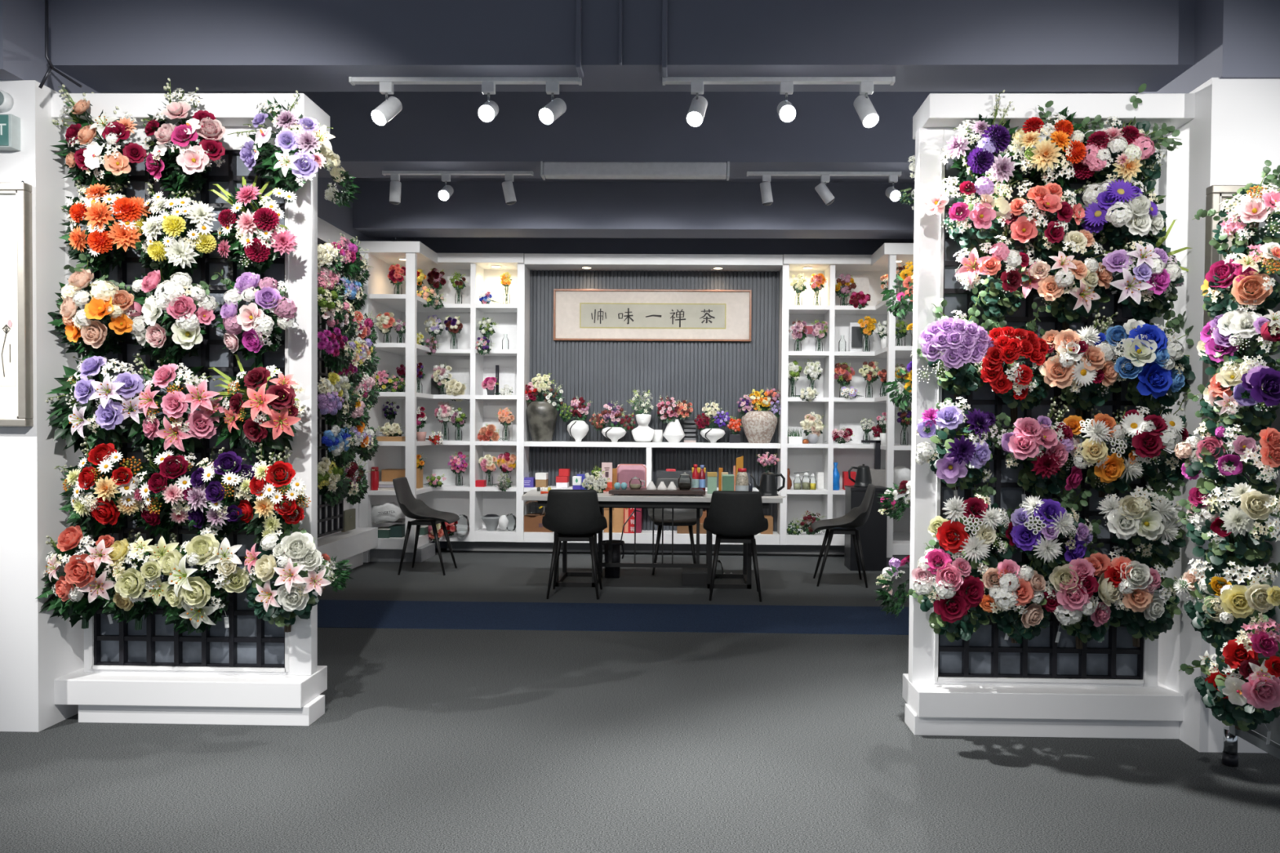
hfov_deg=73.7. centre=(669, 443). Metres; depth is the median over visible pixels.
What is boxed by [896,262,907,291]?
bunch
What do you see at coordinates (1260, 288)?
bouquet
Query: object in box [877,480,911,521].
bouquet
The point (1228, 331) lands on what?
bouquet
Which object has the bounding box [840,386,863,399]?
bunch
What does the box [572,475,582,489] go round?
box
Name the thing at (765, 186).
track spotlight
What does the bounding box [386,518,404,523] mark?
case
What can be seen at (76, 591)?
bouquet
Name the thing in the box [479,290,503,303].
bunch
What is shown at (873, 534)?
base cabinet
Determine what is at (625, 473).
storage box
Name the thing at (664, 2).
conduit
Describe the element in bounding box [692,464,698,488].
drink bottle
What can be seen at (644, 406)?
bunch
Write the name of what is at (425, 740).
floor
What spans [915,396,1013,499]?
bouquet
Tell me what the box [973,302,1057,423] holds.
bouquet
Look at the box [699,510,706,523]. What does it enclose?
box
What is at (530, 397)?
bunch
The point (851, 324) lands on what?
picture frame
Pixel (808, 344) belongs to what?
picture frame
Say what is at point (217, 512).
bouquet
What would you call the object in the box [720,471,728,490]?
box
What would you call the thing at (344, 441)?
bouquet
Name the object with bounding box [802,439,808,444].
ornament
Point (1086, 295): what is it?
bouquet
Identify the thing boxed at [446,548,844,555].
trim
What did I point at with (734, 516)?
dining chair
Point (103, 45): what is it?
ceiling
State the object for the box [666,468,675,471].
pouch
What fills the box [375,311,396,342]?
bunch
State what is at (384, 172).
track
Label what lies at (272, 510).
bouquet
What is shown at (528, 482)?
tissue box
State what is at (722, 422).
bunch
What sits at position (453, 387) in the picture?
bunch
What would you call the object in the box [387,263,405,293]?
bunch
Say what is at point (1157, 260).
bouquet
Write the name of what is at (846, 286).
bunch
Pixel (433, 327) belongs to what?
bunch
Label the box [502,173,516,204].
track spotlight
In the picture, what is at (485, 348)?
bunch
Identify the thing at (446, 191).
track spotlight
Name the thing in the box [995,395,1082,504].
bouquet
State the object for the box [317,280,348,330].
bouquet
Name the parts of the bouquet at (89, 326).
stem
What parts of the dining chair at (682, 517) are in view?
leg, leg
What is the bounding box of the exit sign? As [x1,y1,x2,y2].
[0,114,20,151]
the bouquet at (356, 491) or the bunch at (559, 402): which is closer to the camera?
the bouquet at (356, 491)
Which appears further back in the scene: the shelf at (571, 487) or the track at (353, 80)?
the shelf at (571, 487)
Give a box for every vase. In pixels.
[441,425,448,440]
[454,426,462,440]
[455,474,462,485]
[485,471,493,486]
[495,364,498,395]
[502,287,510,303]
[502,425,509,440]
[567,420,588,441]
[601,426,626,442]
[631,413,654,442]
[652,430,662,442]
[662,418,684,442]
[700,428,724,443]
[788,381,795,397]
[862,337,870,351]
[865,382,872,397]
[900,426,908,445]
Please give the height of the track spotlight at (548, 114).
0.192 m
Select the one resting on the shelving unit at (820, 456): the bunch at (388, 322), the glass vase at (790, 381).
the glass vase at (790, 381)
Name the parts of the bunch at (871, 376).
stem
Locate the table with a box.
[521,489,782,589]
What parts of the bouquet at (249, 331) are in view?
stem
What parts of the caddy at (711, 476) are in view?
lid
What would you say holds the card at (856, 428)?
on the shelving unit at (820, 456)
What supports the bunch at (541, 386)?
in the jar at (541, 415)
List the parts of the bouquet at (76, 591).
stem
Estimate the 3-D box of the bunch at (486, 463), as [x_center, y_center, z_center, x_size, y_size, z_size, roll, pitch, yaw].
[-1.862,0.272,8.776,0.196,0.325,0.132,0,1,-24]
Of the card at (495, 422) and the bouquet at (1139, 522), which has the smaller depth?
the bouquet at (1139, 522)
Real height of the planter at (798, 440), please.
0.072 m
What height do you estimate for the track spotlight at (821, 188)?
0.198 m
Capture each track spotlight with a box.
[371,81,402,125]
[389,173,401,204]
[438,173,453,200]
[478,81,498,122]
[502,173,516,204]
[538,81,566,124]
[686,81,707,126]
[760,174,773,205]
[777,81,795,122]
[814,174,835,204]
[853,81,879,127]
[884,174,901,201]
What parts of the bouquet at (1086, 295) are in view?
stem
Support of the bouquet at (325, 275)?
attached to the wall at (341, 218)
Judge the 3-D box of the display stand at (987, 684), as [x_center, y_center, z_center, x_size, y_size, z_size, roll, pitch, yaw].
[1.631,-0.105,3.702,1.159,2.703,0.270,0,1,1]
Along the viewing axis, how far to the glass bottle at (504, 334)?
8.75 m
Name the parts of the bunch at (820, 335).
stem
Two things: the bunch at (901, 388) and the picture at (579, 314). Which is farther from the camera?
the picture at (579, 314)
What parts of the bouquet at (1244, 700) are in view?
stem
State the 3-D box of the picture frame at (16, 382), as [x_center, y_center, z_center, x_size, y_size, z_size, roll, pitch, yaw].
[-2.963,-0.580,3.538,0.620,1.018,0.045,0,1,1]
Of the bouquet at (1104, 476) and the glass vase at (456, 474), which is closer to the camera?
the bouquet at (1104, 476)
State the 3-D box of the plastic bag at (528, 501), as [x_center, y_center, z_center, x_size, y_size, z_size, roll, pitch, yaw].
[-1.404,0.674,8.722,0.264,0.188,0.171,0,1,1]
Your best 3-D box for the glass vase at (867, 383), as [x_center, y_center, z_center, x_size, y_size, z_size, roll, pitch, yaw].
[2.033,-0.571,8.712,0.072,0.228,0.071,0,1,1]
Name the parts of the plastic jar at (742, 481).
lid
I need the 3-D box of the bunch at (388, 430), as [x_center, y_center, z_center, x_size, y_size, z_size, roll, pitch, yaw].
[-2.697,-0.131,8.233,0.320,0.145,0.139,1,1,10]
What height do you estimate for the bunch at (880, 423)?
0.320 m
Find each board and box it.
[483,368,515,395]
[612,468,617,488]
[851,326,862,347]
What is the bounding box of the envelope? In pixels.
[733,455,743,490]
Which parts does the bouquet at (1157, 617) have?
stem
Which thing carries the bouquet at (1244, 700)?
attached to the rack
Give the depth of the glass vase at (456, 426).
8.81 m
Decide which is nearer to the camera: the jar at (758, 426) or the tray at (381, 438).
the tray at (381, 438)
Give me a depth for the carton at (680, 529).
8.66 m
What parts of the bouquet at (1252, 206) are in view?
stem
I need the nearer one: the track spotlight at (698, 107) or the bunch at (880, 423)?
the track spotlight at (698, 107)
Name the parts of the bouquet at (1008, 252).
stem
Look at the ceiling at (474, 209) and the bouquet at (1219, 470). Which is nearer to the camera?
the bouquet at (1219, 470)
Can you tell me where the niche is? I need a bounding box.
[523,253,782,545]
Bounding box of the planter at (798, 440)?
[787,436,802,444]
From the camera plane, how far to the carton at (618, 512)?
8.69 m
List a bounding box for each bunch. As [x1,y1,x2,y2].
[373,369,399,391]
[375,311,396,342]
[378,422,405,436]
[382,398,399,435]
[386,374,405,391]
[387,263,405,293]
[392,319,405,342]
[395,364,405,391]
[416,332,435,346]
[416,362,426,392]
[416,406,427,439]
[416,452,427,470]
[417,269,426,293]
[417,285,441,307]
[422,473,445,487]
[423,337,440,355]
[424,315,444,347]
[425,431,443,445]
[426,267,445,297]
[427,523,449,541]
[431,292,445,309]
[431,362,452,394]
[434,400,457,439]
[440,520,457,536]
[443,378,466,401]
[444,315,462,349]
[447,451,469,484]
[448,271,468,303]
[448,407,466,439]
[475,336,494,355]
[477,424,503,440]
[478,316,498,346]
[478,453,497,485]
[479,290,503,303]
[481,377,499,390]
[491,472,512,491]
[494,384,512,395]
[496,407,514,439]
[497,452,516,485]
[499,271,512,303]
[524,382,540,402]
[531,373,555,401]
[542,384,564,410]
[559,404,575,422]
[569,396,591,420]
[581,470,612,493]
[589,412,605,431]
[591,466,601,477]
[600,400,625,426]
[617,412,635,431]
[627,389,653,414]
[656,395,680,423]
[674,400,693,419]
[693,413,711,431]
[702,400,721,428]
[711,410,731,428]
[727,417,742,435]
[735,394,753,434]
[749,389,771,411]
[755,451,780,472]
[761,388,780,408]
[767,400,780,417]
[777,519,804,535]
[788,318,808,351]
[788,360,802,396]
[790,273,808,305]
[792,386,818,402]
[798,510,825,534]
[800,412,825,436]
[803,359,822,390]
[809,273,826,305]
[811,319,827,351]
[824,426,854,444]
[834,362,855,397]
[835,273,857,304]
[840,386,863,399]
[841,290,871,309]
[857,315,876,351]
[858,359,882,397]
[859,417,875,443]
[871,424,886,437]
[874,320,887,339]
[876,412,886,433]
[877,368,886,395]
[880,273,888,293]
[880,382,904,395]
[894,364,909,382]
[895,319,908,346]
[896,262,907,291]
[896,406,911,444]
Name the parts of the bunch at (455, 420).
stem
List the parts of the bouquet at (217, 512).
stem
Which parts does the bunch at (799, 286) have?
stem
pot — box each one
[416,431,426,440]
[486,386,495,395]
[629,478,641,488]
[728,434,740,443]
[807,434,817,444]
[880,336,887,349]
[880,433,885,444]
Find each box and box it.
[341,508,355,532]
[377,526,390,537]
[381,468,404,481]
[388,524,404,537]
[418,525,428,535]
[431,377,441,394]
[431,468,457,484]
[475,480,486,487]
[524,472,535,487]
[555,475,568,487]
[559,468,569,475]
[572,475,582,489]
[577,474,588,489]
[616,463,646,488]
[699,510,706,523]
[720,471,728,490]
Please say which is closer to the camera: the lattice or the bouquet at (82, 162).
the bouquet at (82, 162)
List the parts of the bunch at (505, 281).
stem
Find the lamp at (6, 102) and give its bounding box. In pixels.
[0,89,13,112]
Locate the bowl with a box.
[481,514,500,531]
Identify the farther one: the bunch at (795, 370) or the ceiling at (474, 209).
the bunch at (795, 370)
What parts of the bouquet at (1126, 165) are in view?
pompom flower, pompom flower, pompom flower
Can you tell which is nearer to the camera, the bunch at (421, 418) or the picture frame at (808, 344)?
the bunch at (421, 418)
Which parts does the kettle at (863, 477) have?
handle, lid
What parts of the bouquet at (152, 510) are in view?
stem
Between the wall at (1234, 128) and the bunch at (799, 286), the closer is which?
the wall at (1234, 128)
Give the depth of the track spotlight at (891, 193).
5.72 m
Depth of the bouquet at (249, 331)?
3.50 m
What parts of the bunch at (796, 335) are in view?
stem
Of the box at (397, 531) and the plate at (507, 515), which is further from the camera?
the plate at (507, 515)
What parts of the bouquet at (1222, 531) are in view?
stem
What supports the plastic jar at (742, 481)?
on the table
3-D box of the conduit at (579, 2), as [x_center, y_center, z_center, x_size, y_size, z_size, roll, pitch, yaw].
[-0.385,-1.955,3.659,0.022,0.728,0.110,0,1,1]
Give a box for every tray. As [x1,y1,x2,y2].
[376,435,405,441]
[608,487,705,496]
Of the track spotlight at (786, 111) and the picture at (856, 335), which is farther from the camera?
the picture at (856, 335)
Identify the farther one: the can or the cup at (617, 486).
the can
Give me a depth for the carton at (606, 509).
8.69 m
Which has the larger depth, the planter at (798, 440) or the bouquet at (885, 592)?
the planter at (798, 440)
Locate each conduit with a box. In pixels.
[38,0,82,88]
[575,0,583,77]
[618,0,622,65]
[662,0,667,77]
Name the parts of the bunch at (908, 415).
stem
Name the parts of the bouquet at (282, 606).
stem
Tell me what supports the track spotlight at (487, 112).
attached to the track at (353, 80)
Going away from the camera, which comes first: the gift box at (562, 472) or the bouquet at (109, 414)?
the bouquet at (109, 414)
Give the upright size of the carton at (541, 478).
0.146 m
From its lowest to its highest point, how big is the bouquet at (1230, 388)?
0.435 m
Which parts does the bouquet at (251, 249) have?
pompom flower, pompom flower, stem, pompom flower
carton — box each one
[524,513,553,532]
[535,472,548,487]
[604,507,613,532]
[613,507,623,533]
[623,507,634,533]
[635,508,642,533]
[676,523,706,533]
[692,467,706,474]
[760,515,773,533]
[816,471,824,488]
[870,468,885,487]
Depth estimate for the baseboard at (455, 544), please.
8.89 m
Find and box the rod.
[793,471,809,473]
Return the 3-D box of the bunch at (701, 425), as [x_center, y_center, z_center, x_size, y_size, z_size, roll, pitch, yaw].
[0.347,-0.207,8.713,0.191,0.202,0.122,0,1,-41]
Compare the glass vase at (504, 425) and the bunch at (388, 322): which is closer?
the bunch at (388, 322)
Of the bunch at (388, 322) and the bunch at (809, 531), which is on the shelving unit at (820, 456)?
the bunch at (809, 531)
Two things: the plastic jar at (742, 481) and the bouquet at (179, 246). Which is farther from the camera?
the plastic jar at (742, 481)
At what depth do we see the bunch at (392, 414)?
8.46 m
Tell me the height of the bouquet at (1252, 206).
0.412 m
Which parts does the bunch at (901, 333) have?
stem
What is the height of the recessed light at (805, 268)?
0.006 m
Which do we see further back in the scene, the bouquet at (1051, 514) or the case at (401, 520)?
the case at (401, 520)
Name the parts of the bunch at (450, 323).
stem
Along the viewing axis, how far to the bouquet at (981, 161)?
3.42 m
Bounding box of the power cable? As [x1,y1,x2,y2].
[620,510,640,542]
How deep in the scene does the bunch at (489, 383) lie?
8.66 m
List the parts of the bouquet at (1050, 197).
stem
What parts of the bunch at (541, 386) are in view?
stem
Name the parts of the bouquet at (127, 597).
stem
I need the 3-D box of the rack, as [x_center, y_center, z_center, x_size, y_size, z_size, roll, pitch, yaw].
[2.194,0.221,2.605,0.073,2.100,1.488,0,1,1]
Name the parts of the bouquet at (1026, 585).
stem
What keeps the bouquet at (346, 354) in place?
attached to the lattice
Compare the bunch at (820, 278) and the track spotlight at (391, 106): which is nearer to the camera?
the track spotlight at (391, 106)
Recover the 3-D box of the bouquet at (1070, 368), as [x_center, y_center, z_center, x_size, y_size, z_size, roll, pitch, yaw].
[1.709,-0.329,3.535,0.271,0.468,0.422,1,1,43]
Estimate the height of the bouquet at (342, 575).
0.209 m
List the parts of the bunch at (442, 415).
stem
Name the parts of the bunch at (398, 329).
stem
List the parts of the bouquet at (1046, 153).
pompom flower, pompom flower, pompom flower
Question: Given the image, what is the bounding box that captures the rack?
[1222,220,1279,767]
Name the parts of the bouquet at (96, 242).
pompom flower, pompom flower, stem, pompom flower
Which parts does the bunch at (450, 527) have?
pompom flower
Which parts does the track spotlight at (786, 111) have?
stem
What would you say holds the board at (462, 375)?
on the shelving unit at (513, 318)
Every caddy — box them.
[706,471,716,493]
[722,474,734,490]
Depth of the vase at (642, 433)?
8.69 m
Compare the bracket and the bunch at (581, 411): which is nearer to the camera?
the bracket
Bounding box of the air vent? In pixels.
[540,160,729,180]
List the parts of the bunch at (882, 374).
stem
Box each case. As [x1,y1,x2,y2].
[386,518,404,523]
[657,470,692,478]
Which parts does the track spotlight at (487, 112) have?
stem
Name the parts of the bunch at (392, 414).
stem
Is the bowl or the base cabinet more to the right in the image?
the base cabinet
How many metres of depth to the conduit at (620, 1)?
3.61 m
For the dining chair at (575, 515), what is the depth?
6.41 m
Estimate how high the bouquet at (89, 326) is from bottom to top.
0.490 m
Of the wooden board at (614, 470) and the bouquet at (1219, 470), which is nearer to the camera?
the bouquet at (1219, 470)
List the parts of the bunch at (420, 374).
stem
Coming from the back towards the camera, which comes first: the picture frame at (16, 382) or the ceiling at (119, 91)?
the ceiling at (119, 91)
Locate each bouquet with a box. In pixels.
[35,525,125,628]
[45,355,149,457]
[48,253,137,372]
[49,84,146,192]
[53,436,142,545]
[57,178,151,279]
[96,529,178,630]
[115,443,196,544]
[120,353,229,465]
[127,258,218,366]
[133,78,226,196]
[133,182,217,280]
[154,523,249,635]
[182,446,255,546]
[208,354,306,460]
[209,175,297,277]
[210,269,297,368]
[227,89,335,201]
[227,443,311,541]
[241,522,332,632]
[317,239,347,279]
[317,266,348,302]
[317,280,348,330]
[317,299,361,342]
[317,324,359,373]
[317,368,359,417]
[317,388,351,427]
[317,420,365,469]
[317,453,353,507]
[317,553,354,595]
[319,144,361,207]
[324,354,367,388]
[331,233,368,280]
[337,273,368,311]
[337,457,374,506]
[346,390,373,429]
[347,252,373,285]
[347,309,382,347]
[348,333,380,378]
[349,421,381,462]
[351,370,382,409]
[875,555,910,618]
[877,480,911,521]
[880,260,913,321]
[884,323,912,412]
[897,155,915,209]
[906,533,998,642]
[915,287,1009,398]
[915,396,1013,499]
[922,155,1026,268]
[927,477,1026,580]
[939,89,1031,203]
[953,225,1034,330]
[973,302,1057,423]
[979,545,1070,644]
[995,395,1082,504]
[1001,163,1097,264]
[1009,483,1102,582]
[1012,100,1104,211]
[1016,224,1135,330]
[1040,306,1126,417]
[1042,542,1136,648]
[1063,405,1146,497]
[1072,83,1182,209]
[1080,147,1167,251]
[1089,546,1182,647]
[1093,302,1195,417]
[1097,472,1186,579]
[1099,219,1192,320]
[1120,391,1195,491]
[1160,534,1279,648]
[1173,398,1279,510]
[1175,453,1279,579]
[1178,611,1279,744]
[1186,333,1279,455]
[1192,160,1279,265]
[1196,288,1279,376]
[1200,232,1279,349]
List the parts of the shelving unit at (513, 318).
shelf, shelf, shelf, shelf, shelf, shelf, panel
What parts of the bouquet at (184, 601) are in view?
stem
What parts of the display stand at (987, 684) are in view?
backing panel, edge trim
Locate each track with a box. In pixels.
[348,76,582,85]
[382,170,533,175]
[662,76,895,85]
[746,171,901,176]
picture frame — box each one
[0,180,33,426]
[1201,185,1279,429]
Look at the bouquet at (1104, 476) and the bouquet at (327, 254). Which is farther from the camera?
the bouquet at (327, 254)
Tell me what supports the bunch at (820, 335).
in the glass vase
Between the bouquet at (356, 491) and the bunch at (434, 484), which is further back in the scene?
the bunch at (434, 484)
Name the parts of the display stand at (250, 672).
edge trim, backing panel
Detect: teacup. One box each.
[646,481,656,489]
[657,481,666,489]
[666,481,677,490]
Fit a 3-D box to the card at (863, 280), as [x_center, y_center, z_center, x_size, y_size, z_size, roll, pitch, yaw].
[1.935,-1.566,8.861,0.263,0.368,0.010,0,1,1]
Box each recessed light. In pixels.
[490,265,502,267]
[581,266,591,269]
[712,266,723,269]
[802,266,813,269]
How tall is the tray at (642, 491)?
0.042 m
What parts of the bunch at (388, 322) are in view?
stem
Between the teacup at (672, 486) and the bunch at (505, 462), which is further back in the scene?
the bunch at (505, 462)
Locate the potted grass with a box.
[787,426,802,437]
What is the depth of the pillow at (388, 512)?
8.13 m
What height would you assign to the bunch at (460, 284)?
0.344 m
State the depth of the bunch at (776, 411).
8.66 m
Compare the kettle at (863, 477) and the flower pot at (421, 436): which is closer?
the kettle at (863, 477)
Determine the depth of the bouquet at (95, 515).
3.54 m
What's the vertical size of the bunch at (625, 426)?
0.199 m
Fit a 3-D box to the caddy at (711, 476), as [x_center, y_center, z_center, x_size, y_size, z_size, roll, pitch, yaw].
[0.353,0.334,7.191,0.082,0.178,0.084,0,1,1]
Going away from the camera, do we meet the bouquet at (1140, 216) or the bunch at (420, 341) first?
the bouquet at (1140, 216)
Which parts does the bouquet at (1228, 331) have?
stem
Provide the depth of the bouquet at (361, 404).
7.30 m
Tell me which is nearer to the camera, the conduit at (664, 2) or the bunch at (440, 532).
the conduit at (664, 2)
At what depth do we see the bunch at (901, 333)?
8.12 m
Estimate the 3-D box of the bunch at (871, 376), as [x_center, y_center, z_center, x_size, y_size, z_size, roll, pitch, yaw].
[2.041,-0.659,8.675,0.208,0.386,0.154,0,1,-32]
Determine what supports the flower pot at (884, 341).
on the shelving unit at (820, 456)
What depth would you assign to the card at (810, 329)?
8.80 m
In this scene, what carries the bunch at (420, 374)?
in the glass vase
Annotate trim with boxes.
[317,527,377,575]
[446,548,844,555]
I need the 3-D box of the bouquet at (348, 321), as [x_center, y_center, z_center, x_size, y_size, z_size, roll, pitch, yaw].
[-2.708,-0.986,6.837,0.386,0.382,0.461,0,1,-11]
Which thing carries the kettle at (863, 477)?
on the base cabinet
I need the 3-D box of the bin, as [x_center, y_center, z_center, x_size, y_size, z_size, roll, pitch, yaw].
[-0.499,1.008,7.411,0.210,0.310,0.210,0,1,1]
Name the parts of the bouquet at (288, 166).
stem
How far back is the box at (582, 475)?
7.37 m
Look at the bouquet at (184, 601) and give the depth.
3.55 m
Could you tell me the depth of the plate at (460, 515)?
8.66 m
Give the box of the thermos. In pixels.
[370,466,378,490]
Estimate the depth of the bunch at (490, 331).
8.73 m
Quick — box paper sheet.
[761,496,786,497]
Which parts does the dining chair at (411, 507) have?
leg, leg, seat frame, leg, leg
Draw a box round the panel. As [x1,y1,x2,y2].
[528,270,779,531]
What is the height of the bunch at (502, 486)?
0.195 m
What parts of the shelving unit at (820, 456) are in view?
shelf, shelf, shelf, shelf, shelf, shelf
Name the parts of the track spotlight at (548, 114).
stem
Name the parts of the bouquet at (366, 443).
pompom flower, pompom flower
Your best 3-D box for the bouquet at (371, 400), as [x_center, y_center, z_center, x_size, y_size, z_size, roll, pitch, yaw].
[-2.710,-0.463,7.429,0.352,0.381,0.499,0,1,-12]
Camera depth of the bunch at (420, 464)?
8.41 m
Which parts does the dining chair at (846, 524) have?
leg, leg, seat frame, leg, leg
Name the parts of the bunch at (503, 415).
stem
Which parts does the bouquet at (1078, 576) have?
stem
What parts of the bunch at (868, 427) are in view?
stem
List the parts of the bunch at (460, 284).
stem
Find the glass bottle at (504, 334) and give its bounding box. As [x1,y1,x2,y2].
[502,333,508,349]
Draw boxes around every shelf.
[524,440,780,448]
[524,485,780,494]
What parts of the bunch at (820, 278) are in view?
stem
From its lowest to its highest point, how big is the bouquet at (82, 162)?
0.460 m
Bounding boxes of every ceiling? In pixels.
[0,0,119,93]
[50,0,1195,91]
[119,91,239,93]
[240,91,1066,178]
[350,177,915,182]
[352,181,915,239]
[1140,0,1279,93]
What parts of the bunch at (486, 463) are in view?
stem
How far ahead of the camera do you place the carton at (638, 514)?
8.66 m
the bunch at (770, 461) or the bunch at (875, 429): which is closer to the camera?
the bunch at (875, 429)
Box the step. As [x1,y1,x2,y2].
[317,600,909,635]
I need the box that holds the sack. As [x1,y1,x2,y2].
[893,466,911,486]
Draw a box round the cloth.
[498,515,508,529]
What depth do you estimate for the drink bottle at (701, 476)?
7.18 m
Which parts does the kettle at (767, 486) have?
spout, lid, handle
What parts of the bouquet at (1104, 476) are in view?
stem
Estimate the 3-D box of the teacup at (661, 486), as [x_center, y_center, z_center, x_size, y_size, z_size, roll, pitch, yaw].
[-0.064,0.348,6.990,0.084,0.067,0.084,0,1,1]
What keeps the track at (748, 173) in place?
attached to the ceiling at (432, 131)
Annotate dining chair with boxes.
[392,476,459,575]
[542,488,607,599]
[648,477,702,575]
[702,490,768,601]
[810,484,875,587]
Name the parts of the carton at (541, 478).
lid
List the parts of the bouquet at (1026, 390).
stem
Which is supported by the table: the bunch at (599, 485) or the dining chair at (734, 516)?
the bunch at (599, 485)
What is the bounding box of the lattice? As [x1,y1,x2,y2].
[317,237,343,537]
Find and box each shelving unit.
[358,240,529,562]
[776,243,914,567]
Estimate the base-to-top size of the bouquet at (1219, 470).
0.456 m
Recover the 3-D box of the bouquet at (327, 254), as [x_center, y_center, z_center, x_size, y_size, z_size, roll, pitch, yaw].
[-2.733,-1.443,6.611,0.354,0.325,0.472,0,1,-8]
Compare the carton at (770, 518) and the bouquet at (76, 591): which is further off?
the carton at (770, 518)
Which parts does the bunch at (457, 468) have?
stem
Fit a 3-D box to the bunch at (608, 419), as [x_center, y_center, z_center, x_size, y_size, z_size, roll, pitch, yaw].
[-0.570,-0.276,8.701,0.188,0.313,0.211,1,1,44]
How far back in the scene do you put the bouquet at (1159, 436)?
3.43 m
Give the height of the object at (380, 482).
0.022 m
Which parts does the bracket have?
arm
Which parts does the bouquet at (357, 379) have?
pompom flower, pompom flower, pompom flower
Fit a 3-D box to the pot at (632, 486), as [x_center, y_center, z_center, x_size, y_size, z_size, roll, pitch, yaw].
[-0.287,0.336,7.064,0.100,0.085,0.100,0,1,1]
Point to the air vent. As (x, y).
(548, 170)
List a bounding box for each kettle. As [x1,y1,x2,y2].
[750,471,785,496]
[848,463,871,487]
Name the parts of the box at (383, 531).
lid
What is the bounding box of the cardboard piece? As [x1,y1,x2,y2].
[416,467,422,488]
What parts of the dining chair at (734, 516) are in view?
leg, leg, seat frame, leg, leg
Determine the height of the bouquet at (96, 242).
0.440 m
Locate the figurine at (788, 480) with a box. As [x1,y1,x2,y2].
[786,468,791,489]
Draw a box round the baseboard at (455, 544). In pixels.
[447,541,844,552]
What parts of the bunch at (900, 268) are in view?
stem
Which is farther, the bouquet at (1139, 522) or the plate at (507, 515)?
the plate at (507, 515)
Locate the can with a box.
[748,483,752,491]
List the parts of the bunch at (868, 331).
stem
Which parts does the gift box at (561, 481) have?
lid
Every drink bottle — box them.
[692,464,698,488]
[698,465,705,491]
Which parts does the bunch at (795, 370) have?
stem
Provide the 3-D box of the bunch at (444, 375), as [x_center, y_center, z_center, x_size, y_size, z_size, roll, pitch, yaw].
[-2.343,-0.668,8.765,0.214,0.330,0.153,0,1,-8]
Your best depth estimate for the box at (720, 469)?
7.38 m
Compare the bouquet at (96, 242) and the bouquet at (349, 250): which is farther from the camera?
the bouquet at (349, 250)
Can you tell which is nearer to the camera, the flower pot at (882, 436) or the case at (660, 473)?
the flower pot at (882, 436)
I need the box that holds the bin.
[600,539,624,577]
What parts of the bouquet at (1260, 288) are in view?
stem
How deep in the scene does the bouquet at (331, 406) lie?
6.77 m
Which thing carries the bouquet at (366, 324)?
attached to the lattice
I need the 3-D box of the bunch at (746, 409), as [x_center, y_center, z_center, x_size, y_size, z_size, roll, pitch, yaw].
[0.761,-0.284,8.693,0.215,0.428,0.133,0,1,-7]
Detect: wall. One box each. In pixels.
[0,80,84,732]
[317,177,395,538]
[395,237,914,548]
[1066,91,1139,93]
[1157,77,1279,753]
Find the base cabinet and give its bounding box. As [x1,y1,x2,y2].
[844,485,888,571]
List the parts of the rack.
post, rail, panel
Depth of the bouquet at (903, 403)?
3.82 m
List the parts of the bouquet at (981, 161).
pompom flower, pompom flower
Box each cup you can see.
[613,482,620,488]
[621,482,626,488]
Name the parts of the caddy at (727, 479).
lid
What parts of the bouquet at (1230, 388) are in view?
stem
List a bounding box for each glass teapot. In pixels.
[629,476,644,488]
[678,471,694,489]
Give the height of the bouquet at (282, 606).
0.498 m
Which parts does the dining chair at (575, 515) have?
leg, leg, seat frame, leg, leg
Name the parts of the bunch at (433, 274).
pompom flower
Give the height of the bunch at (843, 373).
0.357 m
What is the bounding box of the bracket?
[861,440,880,469]
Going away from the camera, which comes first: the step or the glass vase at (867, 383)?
the step
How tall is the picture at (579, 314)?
0.532 m
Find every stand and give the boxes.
[51,93,329,726]
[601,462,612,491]
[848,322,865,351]
[902,93,1195,739]
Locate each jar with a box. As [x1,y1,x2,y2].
[526,401,557,441]
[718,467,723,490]
[735,468,748,491]
[741,410,777,443]
[793,473,801,489]
[801,472,810,489]
[808,473,816,489]
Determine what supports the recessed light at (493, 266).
attached to the shelving unit at (513, 318)
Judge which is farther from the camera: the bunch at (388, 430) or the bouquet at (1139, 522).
the bunch at (388, 430)
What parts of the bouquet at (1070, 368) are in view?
stem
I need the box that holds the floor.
[0,548,1279,852]
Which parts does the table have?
leg frame, rod, rod, rod, rod, rod, rod, leg frame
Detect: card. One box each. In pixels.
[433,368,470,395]
[482,418,512,440]
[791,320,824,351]
[804,325,813,333]
[839,422,867,444]
[843,274,869,306]
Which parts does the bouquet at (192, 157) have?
stem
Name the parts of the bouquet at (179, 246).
pompom flower, pompom flower, pompom flower, pompom flower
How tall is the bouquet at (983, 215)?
0.453 m
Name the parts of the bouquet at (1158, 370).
stem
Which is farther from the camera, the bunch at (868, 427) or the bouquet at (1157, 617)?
the bunch at (868, 427)
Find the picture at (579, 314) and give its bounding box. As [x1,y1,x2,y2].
[553,288,751,342]

